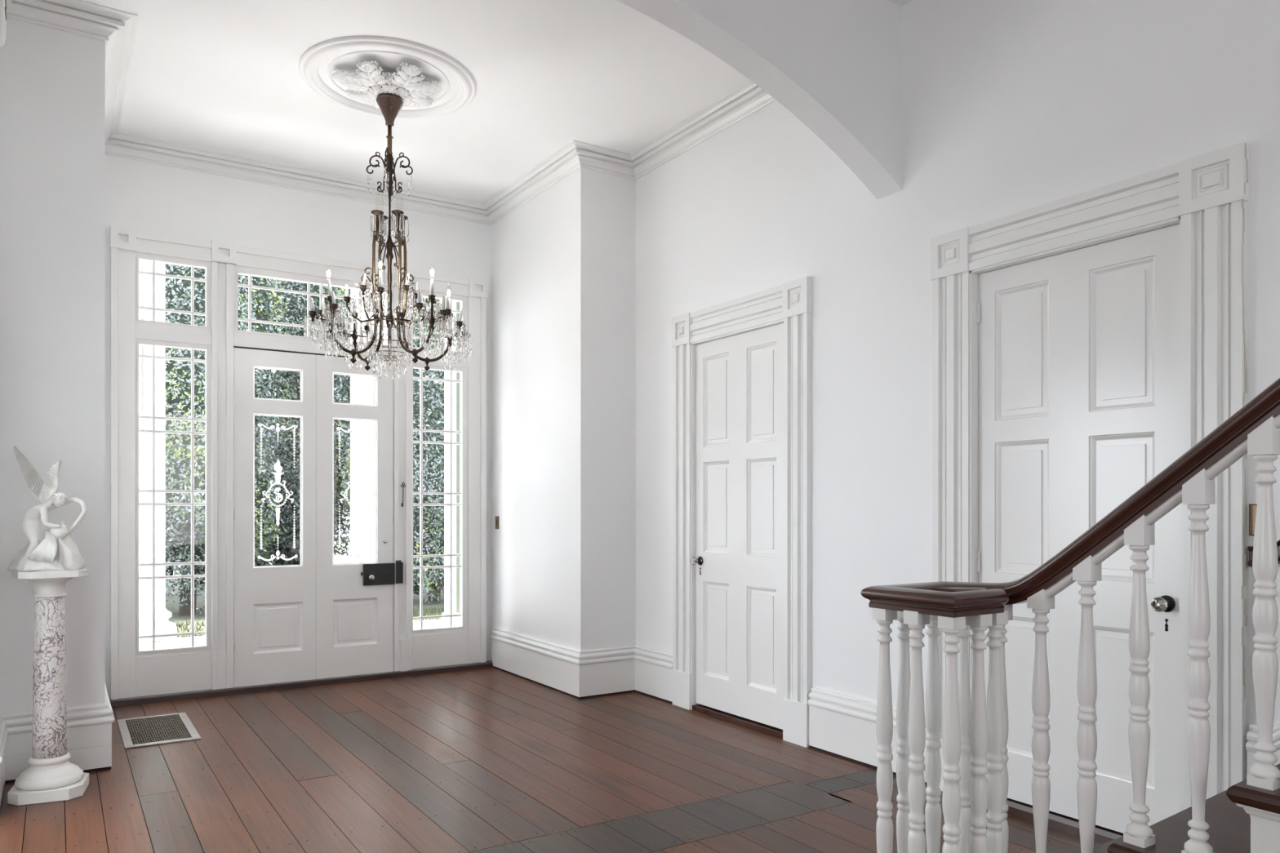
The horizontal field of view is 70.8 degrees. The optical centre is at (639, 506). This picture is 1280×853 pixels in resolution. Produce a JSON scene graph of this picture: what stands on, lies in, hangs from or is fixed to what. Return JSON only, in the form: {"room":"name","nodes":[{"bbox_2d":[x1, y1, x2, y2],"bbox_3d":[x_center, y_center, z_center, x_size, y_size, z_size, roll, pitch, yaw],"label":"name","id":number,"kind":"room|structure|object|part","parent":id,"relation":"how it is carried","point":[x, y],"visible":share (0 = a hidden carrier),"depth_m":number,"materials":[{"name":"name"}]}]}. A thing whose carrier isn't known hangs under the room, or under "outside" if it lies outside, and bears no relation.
{"room":"historic interior","nodes":[
{"label":"historic interior","id":0,"kind":"room"},
{"bbox_2d":[0,17,105,714],"bbox_3d":[-3.051,-0.655,4.535,0.625,4.110,4.190,0,0,-33],"label":"wall","id":1,"kind":"structure","parent":0,"point":[52,81],"depth_m":4.69,"materials":[{"name":"white paint"}]},
{"bbox_2d":[0,0,6,47],"bbox_3d":[-2.914,-2.280,4.093,0.054,0.340,0.200,0,0,-33],"label":"wall speaker","id":2,"kind":"object","parent":1,"relation":"attached to","point":[2,2],"visible":1,"depth_m":4.05,"materials":[{"name":"white plastic"}]},
{"bbox_2d":[0,685,114,807],"bbox_3d":[-3.330,1.226,5.153,0.508,0.348,2.350,0,0,-33],"label":"baseboard","id":3,"kind":"structure","parent":1,"relation":"attached to","point":[89,727],"depth_m":4.72,"materials":[{"name":"white paint"}]},
{"bbox_2d":[105,154,491,698],"bbox_3d":[-2.622,-0.655,7.213,4.205,4.110,0.160,0,0,-33],"label":"wall","id":4,"kind":"structure","parent":0,"point":[142,196],"depth_m":6.97,"materials":[{"name":"white paint"}]},
{"bbox_2d":[135,338,211,657],"bbox_3d":[-3.411,-0.062,6.591,0.495,2.281,0.058,0,0,-33],"label":"window","id":5,"kind":"structure","parent":4,"relation":"in","point":[207,647],"depth_m":6.62,"materials":[{"name":"white paint"}]},
{"bbox_2d":[135,252,211,334],"bbox_3d":[-3.411,-1.551,6.591,0.495,0.542,0.058,0,0,-33],"label":"window","id":6,"kind":"structure","parent":4,"relation":"in","point":[206,329],"depth_m":6.59,"materials":[{"name":"white paint"}]},
{"bbox_2d":[110,225,488,700],"bbox_3d":[-2.555,-0.302,7.141,2.841,3.345,0.132,0,0,-33],"label":"trim","id":7,"kind":"structure","parent":4,"relation":"attached to","point":[131,677],"depth_m":6.74,"materials":[{"name":"white paint"}]},
{"bbox_3d":[-3.413,-1.242,6.595,0.495,0.077,0.078,0,0,-33],"label":"rail","id":8,"kind":"part","parent":7,"relation":"part of","materials":[{"name":"white paint"}]},
{"bbox_3d":[-3.415,1.218,6.598,0.495,0.280,0.070,0,0,-33],"label":"apron panel","id":9,"kind":"part","parent":7,"relation":"part of","materials":[{"name":"white paint"}]},
{"bbox_3d":[-2.568,-1.251,7.141,1.223,0.078,0.078,0,0,-33],"label":"rail","id":10,"kind":"part","parent":7,"relation":"part of","materials":[{"name":"white paint"}]},
{"bbox_3d":[-1.721,1.218,7.695,0.508,0.280,0.070,0,0,-33],"label":"apron panel","id":11,"kind":"part","parent":7,"relation":"part of","materials":[{"name":"white paint"}]},
{"bbox_3d":[-1.718,-1.242,7.691,0.508,0.077,0.078,0,0,-33],"label":"rail","id":12,"kind":"part","parent":7,"relation":"part of","materials":[{"name":"white paint"}]},
{"bbox_2d":[109,660,493,706],"bbox_3d":[-2.548,1.380,7.099,3.005,0.040,0.112,0,0,-33],"label":"trim","id":13,"kind":"structure","parent":4,"relation":"attached to","point":[258,688],"depth_m":6.95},
{"bbox_2d":[233,265,393,351],"bbox_3d":[-2.566,-1.556,7.138,1.223,0.532,0.058,0,0,-33],"label":"window","id":14,"kind":"structure","parent":4,"relation":"in","point":[250,272],"depth_m":7.00,"materials":[{"name":"white paint"}]},
{"bbox_2d":[233,346,403,687],"bbox_3d":[-2.520,0.073,7.122,1.295,2.572,0.138,0,0,-33],"label":"door","id":15,"kind":"structure","parent":4,"relation":"in","point":[317,618],"depth_m":7.09,"materials":[{"name":"white paint"}]},
{"bbox_3d":[-2.799,0.931,6.964,0.361,0.378,0.030,0,0,-33],"label":"panel","id":16,"kind":"part","parent":15,"relation":"part of","materials":[{"name":"white paint"}]},
{"bbox_3d":[-2.306,0.931,7.283,0.358,0.378,0.030,0,0,-33],"label":"panel","id":17,"kind":"part","parent":15,"relation":"part of","materials":[{"name":"white paint"}]},
{"bbox_3d":[-2.175,0.572,7.291,0.048,0.048,0.047,0,0,-33],"label":"lock knob","id":18,"kind":"part","parent":15,"relation":"part of","materials":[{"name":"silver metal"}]},
{"bbox_2d":[412,363,467,635],"bbox_3d":[-1.716,-0.062,7.688,0.508,2.281,0.058,0,0,-33],"label":"window","id":19,"kind":"structure","parent":4,"relation":"in","point":[463,381],"depth_m":7.73,"materials":[{"name":"white paint"}]},
{"bbox_2d":[412,289,467,359],"bbox_3d":[-1.716,-1.551,7.688,0.508,0.542,0.058,0,0,-33],"label":"window","id":20,"kind":"structure","parent":4,"relation":"in","point":[463,300],"depth_m":7.73,"materials":[{"name":"white paint"}]},
{"bbox_2d":[400,482,405,506],"bbox_3d":[-1.960,-0.103,7.455,0.040,0.206,0.014,0,0,-33],"label":"key","id":21,"kind":"object","parent":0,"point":[402,486],"visible":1,"depth_m":7.45,"materials":[{"name":"grey metal"}]},
{"bbox_2d":[82,0,912,204],"bbox_3d":[-2.040,-2.670,0.621,10.650,0.120,11.860,0,0,-33],"label":"ceiling","id":22,"kind":"structure","parent":0,"point":[218,76],"depth_m":5.55,"materials":[{"name":"white paint"}]},
{"bbox_2d":[298,35,475,119],"bbox_3d":[-1.531,-2.554,5.507,1.073,0.117,1.073,0,0,-33],"label":"ceiling medallion","id":23,"kind":"object","parent":22,"relation":"attached to","point":[375,83],"visible":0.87,"depth_m":5.38,"materials":[{"name":"white paint"}]},
{"bbox_2d":[303,93,471,380],"bbox_3d":[-1.515,-1.671,5.508,0.863,1.779,0.772,0,0,0],"label":"chandelier","id":24,"kind":"object","parent":23,"relation":"hanging from","point":[389,104],"visible":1,"depth_m":5.45,"materials":[{"name":"clear glass"}]},
{"bbox_2d":[310,297,314,311],"bbox_3d":[-1.899,-1.171,5.217,0.028,0.088,0.026,0,0,-33],"label":"candle","id":25,"kind":"object","parent":24,"relation":"on","point":[312,306],"depth_m":5.21,"materials":[{"name":"white wax"}]},
{"bbox_2d":[320,296,324,310],"bbox_3d":[-1.889,-1.206,5.356,0.023,0.088,0.024,0,0,-33],"label":"candle","id":26,"kind":"object","parent":24,"relation":"on","point":[322,298],"depth_m":5.35,"materials":[{"name":"white wax"}]},
{"bbox_2d":[325,274,332,296],"bbox_3d":[-1.825,-1.328,5.286,0.038,0.202,0.033,0,0,-33],"label":"candle","id":27,"kind":"object","parent":24,"relation":"on","point":[330,290],"depth_m":5.28,"materials":[{"name":"white wax"}]},
{"bbox_2d":[331,290,335,303],"bbox_3d":[-1.768,-1.206,5.196,0.026,0.088,0.030,0,0,-33],"label":"candle","id":28,"kind":"object","parent":24,"relation":"on","point":[333,297],"depth_m":5.19,"materials":[{"name":"white wax"}]},
{"bbox_2d":[345,283,348,296],"bbox_3d":[-1.784,-1.316,5.484,0.024,0.088,0.031,0,0,-33],"label":"candle","id":29,"kind":"object","parent":24,"relation":"on","point":[346,286],"depth_m":5.48,"materials":[{"name":"white wax"}]},
{"bbox_3d":[-1.702,-1.056,5.373,0.304,0.291,0.019,0,0,-38],"label":"arm","id":30,"kind":"part","parent":24,"relation":"part of","materials":[{"name":"brown metal"}]},
{"bbox_2d":[361,272,366,284],"bbox_3d":[-1.657,-1.363,5.409,0.020,0.083,0.030,0,0,42],"label":"candle","id":31,"kind":"object","parent":24,"relation":"on","point":[363,279],"depth_m":5.40,"materials":[{"name":"white wax"}]},
{"bbox_3d":[-1.675,-1.178,5.497,0.230,0.108,0.015,0,0,-4],"label":"arm","id":32,"kind":"part","parent":24,"relation":"part of","materials":[{"name":"brown metal"}]},
{"bbox_3d":[-1.702,-1.056,5.641,0.303,0.290,0.018,0,0,38],"label":"arm","id":33,"kind":"part","parent":24,"relation":"part of","materials":[{"name":"brown metal"}]},
{"bbox_2d":[377,256,383,287],"bbox_3d":[-1.515,-1.374,5.256,0.033,0.202,0.032,0,0,-33],"label":"candle","id":34,"kind":"object","parent":24,"relation":"on","point":[380,269],"depth_m":5.25,"materials":[{"name":"white wax"}]},
{"bbox_3d":[-1.521,-1.178,5.363,0.015,0.108,0.230,0,0,-4],"label":"arm","id":35,"kind":"part","parent":24,"relation":"part of","materials":[{"name":"brown metal"}]},
{"bbox_3d":[-1.531,-2.228,5.507,0.044,0.215,0.044,0,0,-33],"label":"stem rod","id":36,"kind":"part","parent":24,"relation":"part of","materials":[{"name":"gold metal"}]},
{"bbox_2d":[404,272,409,284],"bbox_3d":[-1.397,-1.363,5.407,0.028,0.083,0.021,0,0,-21],"label":"candle","id":37,"kind":"object","parent":24,"relation":"on","point":[406,280],"depth_m":5.40,"materials":[{"name":"white wax"}]},
{"bbox_3d":[-1.387,-1.178,5.517,0.230,0.108,0.015,0,0,-4],"label":"arm","id":38,"kind":"part","parent":24,"relation":"part of","materials":[{"name":"brown metal"}]},
{"bbox_3d":[-1.343,-1.056,5.361,0.343,0.290,0.018,0,0,38],"label":"arm","id":39,"kind":"part","parent":24,"relation":"part of","materials":[{"name":"brown metal"}]},
{"bbox_2d":[413,280,417,293],"bbox_3d":[-1.397,-1.366,5.605,0.022,0.088,0.031,0,0,-33],"label":"candle","id":40,"kind":"object","parent":24,"relation":"on","point":[415,282],"depth_m":5.60,"materials":[{"name":"white wax"}]},
{"bbox_2d":[417,288,421,302],"bbox_3d":[-1.266,-1.206,5.169,0.021,0.087,0.022,0,0,-33],"label":"candle","id":41,"kind":"object","parent":24,"relation":"on","point":[419,291],"depth_m":5.16,"materials":[{"name":"white wax"}]},
{"bbox_3d":[-1.343,-1.056,5.653,0.344,0.291,0.019,0,0,-38],"label":"arm","id":42,"kind":"part","parent":24,"relation":"part of","materials":[{"name":"brown metal"}]},
{"bbox_2d":[430,276,433,295],"bbox_3d":[-1.215,-1.329,5.267,0.033,0.202,0.032,0,0,-33],"label":"candle","id":43,"kind":"object","parent":24,"relation":"on","point":[432,277],"depth_m":5.26,"materials":[{"name":"white wax"}]},
{"bbox_2d":[441,296,445,310],"bbox_3d":[-1.132,-1.169,5.194,0.020,0.083,0.026,0,0,-18],"label":"candle","id":44,"kind":"object","parent":24,"relation":"on","point":[443,301],"depth_m":5.18,"materials":[{"name":"white wax"}]},
{"bbox_2d":[444,295,449,309],"bbox_3d":[-1.140,-1.203,5.326,0.020,0.084,0.033,0,0,12],"label":"candle","id":45,"kind":"object","parent":24,"relation":"on","point":[446,297],"depth_m":5.32,"materials":[{"name":"white wax"}]},
{"bbox_2d":[448,289,451,311],"bbox_3d":[-1.222,-1.328,5.759,0.033,0.202,0.037,0,0,-33],"label":"candle","id":46,"kind":"object","parent":24,"relation":"on","point":[449,299],"depth_m":5.75,"materials":[{"name":"white wax"}]},
{"bbox_2d":[457,308,462,320],"bbox_3d":[-1.133,-1.206,5.683,0.031,0.088,0.026,0,0,-33],"label":"candle","id":47,"kind":"object","parent":24,"relation":"on","point":[461,310],"depth_m":5.67,"materials":[{"name":"white wax"}]},
{"bbox_2d":[0,667,1101,852],"bbox_3d":[-2.045,1.469,0.583,10.600,0.141,11.800,0,0,-33],"label":"floor","id":48,"kind":"structure","parent":0,"point":[488,760],"depth_m":4.58,"materials":[{"name":"brown wood"}]},
{"bbox_2d":[7,568,88,805],"bbox_3d":[-2.880,0.853,4.396,0.332,1.094,0.332,0,0,-33],"label":"pedestal","id":49,"kind":"object","parent":48,"relation":"on","point":[51,777],"visible":1,"depth_m":4.33,"materials":[{"name":"stone"}]},
{"bbox_2d":[7,445,87,571],"bbox_3d":[-2.885,0.005,4.385,0.325,0.602,0.316,0,0,-33],"label":"statue","id":50,"kind":"object","parent":49,"relation":"on","point":[57,551],"visible":1,"depth_m":4.33,"materials":[{"name":"white stone"}]},
{"bbox_2d":[26,529,57,563],"bbox_3d":[-2.840,0.188,4.309,0.137,0.160,0.087,0,0,0],"label":"drapery","id":51,"kind":"object","parent":50,"relation":"hanging from","point":[45,551],"depth_m":4.28,"materials":[{"name":"white stone"}]},
{"bbox_2d":[116,712,200,749],"bbox_3d":[-3.028,1.395,5.652,0.400,0.008,0.810,0,0,-33],"label":"floor grate","id":52,"kind":"object","parent":48,"relation":"on","point":[143,731],"visible":1,"depth_m":5.62,"materials":[{"name":"metal"}]},
{"bbox_2d":[861,377,1279,852],"bbox_3d":[2.122,-0.227,1.732,1.851,3.254,3.003,0,0,-33],"label":"staircase","id":53,"kind":"structure","parent":48,"relation":"on","point":[1244,817],"depth_m":2.23,"materials":[{"name":"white wood"}]},
{"bbox_3d":[1.541,-0.790,1.318,0.333,2.128,2.938,0,0,-33],"label":"handrail","id":54,"kind":"part","parent":53,"relation":"part of","materials":[{"name":"brown wood"}]},
{"bbox_2d":[616,0,902,199],"bbox_3d":[-0.337,-2.155,3.695,3.950,1.010,0.170,0,0,-33],"label":"arch","id":55,"kind":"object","parent":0,"point":[836,65],"depth_m":4.43,"materials":[{"name":"white paint"}]},
{"bbox_2d":[491,0,1279,742],"bbox_3d":[2.032,-0.655,3.376,0.640,4.110,11.660,0,0,-33],"label":"wall","id":56,"kind":"structure","parent":0,"point":[1009,107],"depth_m":5.11,"materials":[{"name":"white paint"}]},
{"bbox_2d":[5,0,776,225],"bbox_3d":[-1.477,-2.557,5.458,3.950,0.127,4.030,0,0,-33],"label":"trim","id":57,"kind":"structure","parent":56,"relation":"attached to","point":[115,27],"depth_m":6.52,"materials":[{"name":"white paint"}]},
{"bbox_2d":[495,515,498,528],"bbox_3d":[-1.248,0.137,7.842,0.014,0.112,0.072,0,0,-33],"label":"light switch","id":58,"kind":"object","parent":56,"relation":"attached to","point":[496,517],"visible":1,"depth_m":7.83,"materials":[{"name":"gold metal"}]},
{"bbox_2d":[490,626,672,703],"bbox_3d":[-0.521,1.226,7.134,0.523,0.348,2.075,0,0,-33],"label":"baseboard","id":59,"kind":"structure","parent":56,"relation":"attached to","point":[594,673],"depth_m":6.75,"materials":[{"name":"white paint"}]},
{"bbox_2d":[690,323,783,729],"bbox_3d":[0.627,0.118,5.823,0.120,2.473,0.931,0,0,-33],"label":"door","id":60,"kind":"structure","parent":56,"relation":"in","point":[739,561],"depth_m":5.82,"materials":[{"name":"white paint"}]},
{"bbox_3d":[0.371,0.370,6.148,0.043,0.055,0.055,0,0,-33],"label":"glass knob","id":61,"kind":"part","parent":60,"relation":"part of","materials":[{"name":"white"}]},
{"bbox_3d":[0.522,-0.713,6.043,0.034,0.610,0.278,0,0,-33],"label":"panel","id":62,"kind":"part","parent":60,"relation":"part of","materials":[{"name":"white paint"}]},
{"bbox_3d":[0.522,0.003,6.043,0.034,0.615,0.278,0,0,-33],"label":"panel","id":63,"kind":"part","parent":60,"relation":"part of","materials":[{"name":"white paint"}]},
{"bbox_3d":[0.522,0.826,6.043,0.034,0.638,0.278,0,0,-33],"label":"panel","id":64,"kind":"part","parent":60,"relation":"part of","materials":[{"name":"white paint"}]},
{"bbox_3d":[0.774,-0.713,5.655,0.034,0.610,0.283,0,0,-33],"label":"panel","id":65,"kind":"part","parent":60,"relation":"part of","materials":[{"name":"white paint"}]},
{"bbox_3d":[0.774,0.003,5.655,0.034,0.615,0.283,0,0,-33],"label":"panel","id":66,"kind":"part","parent":60,"relation":"part of","materials":[{"name":"white paint"}]},
{"bbox_3d":[0.774,0.826,5.655,0.034,0.638,0.283,0,0,-33],"label":"panel","id":67,"kind":"part","parent":60,"relation":"part of","materials":[{"name":"white paint"}]},
{"bbox_2d":[692,704,782,738],"bbox_3d":[0.649,1.383,5.837,0.088,0.034,0.953,0,0,-33],"label":"trim","id":68,"kind":"structure","parent":56,"relation":"attached to","point":[769,730],"depth_m":5.79,"materials":[{"name":"brown wood"}]},
{"bbox_2d":[671,275,813,747],"bbox_3d":[0.640,0.030,5.832,0.108,2.739,1.370,0,0,-33],"label":"trim","id":69,"kind":"structure","parent":56,"relation":"attached to","point":[790,304],"depth_m":5.40,"materials":[{"name":"white paint"}]},
{"bbox_2d":[807,687,927,785],"bbox_3d":[1.228,1.226,4.873,0.043,0.348,0.877,0,0,-33],"label":"baseboard","id":70,"kind":"structure","parent":56,"relation":"attached to","point":[841,726],"depth_m":4.99,"materials":[{"name":"white paint"}]},
{"bbox_2d":[1006,798,1123,844],"bbox_3d":[1.868,1.382,3.924,0.120,0.036,0.968,0,0,-33],"label":"trim","id":71,"kind":"structure","parent":56,"relation":"attached to","point":[1057,821],"depth_m":3.91,"materials":[{"name":"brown wood"}]},
{"bbox_2d":[976,224,1178,833],"bbox_3d":[1.873,0.120,3.929,0.120,2.476,0.967,0,0,-33],"label":"door","id":72,"kind":"structure","parent":56,"relation":"in","point":[1078,349],"depth_m":3.89,"materials":[{"name":"white paint"}]},
{"bbox_3d":[1.767,-0.713,4.151,0.034,0.610,0.278,0,0,-33],"label":"panel","id":73,"kind":"part","parent":72,"relation":"part of","materials":[{"name":"white paint"}]},
{"bbox_3d":[1.767,0.003,4.151,0.034,0.615,0.278,0,0,-33],"label":"panel","id":74,"kind":"part","parent":72,"relation":"part of","materials":[{"name":"white paint"}]},
{"bbox_3d":[1.767,0.826,4.151,0.034,0.638,0.278,0,0,-33],"label":"panel","id":75,"kind":"part","parent":72,"relation":"part of","materials":[{"name":"white paint"}]},
{"bbox_3d":[2.018,-0.713,3.763,0.034,0.610,0.278,0,0,-33],"label":"panel","id":76,"kind":"part","parent":72,"relation":"part of","materials":[{"name":"white paint"}]},
{"bbox_3d":[2.018,0.003,3.763,0.034,0.615,0.278,0,0,-33],"label":"panel","id":77,"kind":"part","parent":72,"relation":"part of","materials":[{"name":"white paint"}]},
{"bbox_3d":[2.018,0.826,3.763,0.034,0.638,0.278,0,0,-33],"label":"panel","id":78,"kind":"part","parent":72,"relation":"part of","materials":[{"name":"white paint"}]},
{"bbox_3d":[2.060,0.387,3.570,0.043,0.061,0.061,0,0,-33],"label":"glass knob","id":79,"kind":"part","parent":72,"relation":"part of","materials":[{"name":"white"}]},
{"bbox_2d":[930,142,1248,812],"bbox_3d":[1.875,0.030,3.923,0.108,2.739,1.412,0,0,-33],"label":"trim","id":80,"kind":"structure","parent":56,"relation":"attached to","point":[1206,194],"depth_m":3.48,"materials":[{"name":"white paint"}]},
{"bbox_2d":[1248,504,1257,535],"bbox_3d":[2.264,0.048,3.305,0.007,0.116,0.052,0,0,-33],"label":"light switch","id":81,"kind":"object","parent":56,"relation":"attached to","point":[1252,508],"visible":0.46,"depth_m":3.31,"materials":[{"name":"gold metal"}]},
{"bbox_2d":[1245,723,1279,774],"bbox_3d":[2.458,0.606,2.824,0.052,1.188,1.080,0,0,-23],"label":"baseboard","id":82,"kind":"structure","parent":56,"relation":"attached to","point":[1252,735],"depth_m":3.29,"materials":[{"name":"white paint"}]},
{"bbox_2d":[1247,539,1279,566],"bbox_3d":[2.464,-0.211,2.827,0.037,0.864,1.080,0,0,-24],"label":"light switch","id":83,"kind":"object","parent":56,"relation":"attached to","point":[1250,548],"depth_m":3.30,"materials":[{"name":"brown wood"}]},
{"label":"outside","id":84,"kind":"structure","parent":0,"visible":0},
{"bbox_2d":[165,537,444,637],"bbox_3d":[-10.743,1.620,25.804,60.000,0.200,35.000,0,0,-33],"label":"ground","id":85,"kind":"structure","parent":84,"point":[175,617],"depth_m":14.15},
{"bbox_2d":[165,263,298,614],"bbox_3d":[-6.487,-1.856,12.748,2.614,7.287,2.419,0,0,4],"label":"leafy tree","id":86,"kind":"object","parent":85,"relation":"on","point":[178,291],"visible":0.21,"depth_m":12.13,"materials":[{"name":"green plant"}]},
{"bbox_2d":[254,278,350,566],"bbox_3d":[-6.265,-1.628,15.948,3.180,7.144,2.288,0,0,-17],"label":"leafy tree","id":87,"kind":"object","parent":85,"relation":"on","point":[297,303],"visible":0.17,"depth_m":15.44,"materials":[{"name":"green plant"}]},
{"bbox_2d":[173,604,444,637],"bbox_3d":[-2.953,1.470,11.756,8.793,0.100,2.906,0,0,-33],"label":"grass","id":88,"kind":"structure","parent":85,"relation":"on","point":[435,611],"depth_m":11.55,"materials":[{"name":"plant"}]},
{"bbox_2d":[177,619,459,647],"bbox_3d":[-2.884,1.410,8.598,10.500,0.220,2.430,0,0,-33],"label":"floor","id":89,"kind":"structure","parent":85,"relation":"on","point":[198,641],"depth_m":9.88,"materials":[{"name":"white paint"}]},
{"bbox_2d":[138,260,180,650],"bbox_3d":[-4.651,-0.865,8.365,0.624,4.570,0.624,0,0,-33],"label":"porch column","id":90,"kind":"structure","parent":89,"relation":"on","point":[162,625],"depth_m":8.27,"materials":[{"name":"white paint"}]},
{"bbox_2d":[350,288,415,629],"bbox_3d":[-2.840,-0.865,9.597,0.682,4.570,0.682,0,0,-33],"label":"porch column","id":91,"kind":"structure","parent":89,"relation":"on","point":[362,388],"depth_m":9.39,"materials":[{"name":"white paint"}]},
{"bbox_2d":[442,301,458,626],"bbox_3d":[-2.107,-0.865,10.011,0.140,4.570,0.140,0,0,-33],"label":"pillar","id":92,"kind":"structure","parent":89,"relation":"on","point":[445,620],"depth_m":9.98,"materials":[{"name":"white paint"}]},
{"bbox_2d":[456,302,459,620],"bbox_3d":[-1.893,-0.650,10.490,0.580,3.899,0.070,0,0,-33],"label":"shutter","id":93,"kind":"object","parent":89,"relation":"on","point":[457,303],"visible":0.04,"depth_m":10.32,"materials":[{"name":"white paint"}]},
{"bbox_2d":[322,285,350,553],"bbox_3d":[-6.502,-4.381,21.009,7.319,11.832,3.709,0,0,-27],"label":"leafy tree","id":94,"kind":"object","parent":85,"relation":"on","point":[322,286],"visible":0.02,"depth_m":19.52,"materials":[{"name":"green plant"}]},
{"bbox_2d":[333,293,444,604],"bbox_3d":[-3.335,-1.430,14.425,2.511,6.541,3.166,0,0,30],"label":"leafy tree","id":95,"kind":"object","parent":85,"relation":"on","point":[433,392],"visible":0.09,"depth_m":13.71,"materials":[{"name":"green plant"}]}
]}

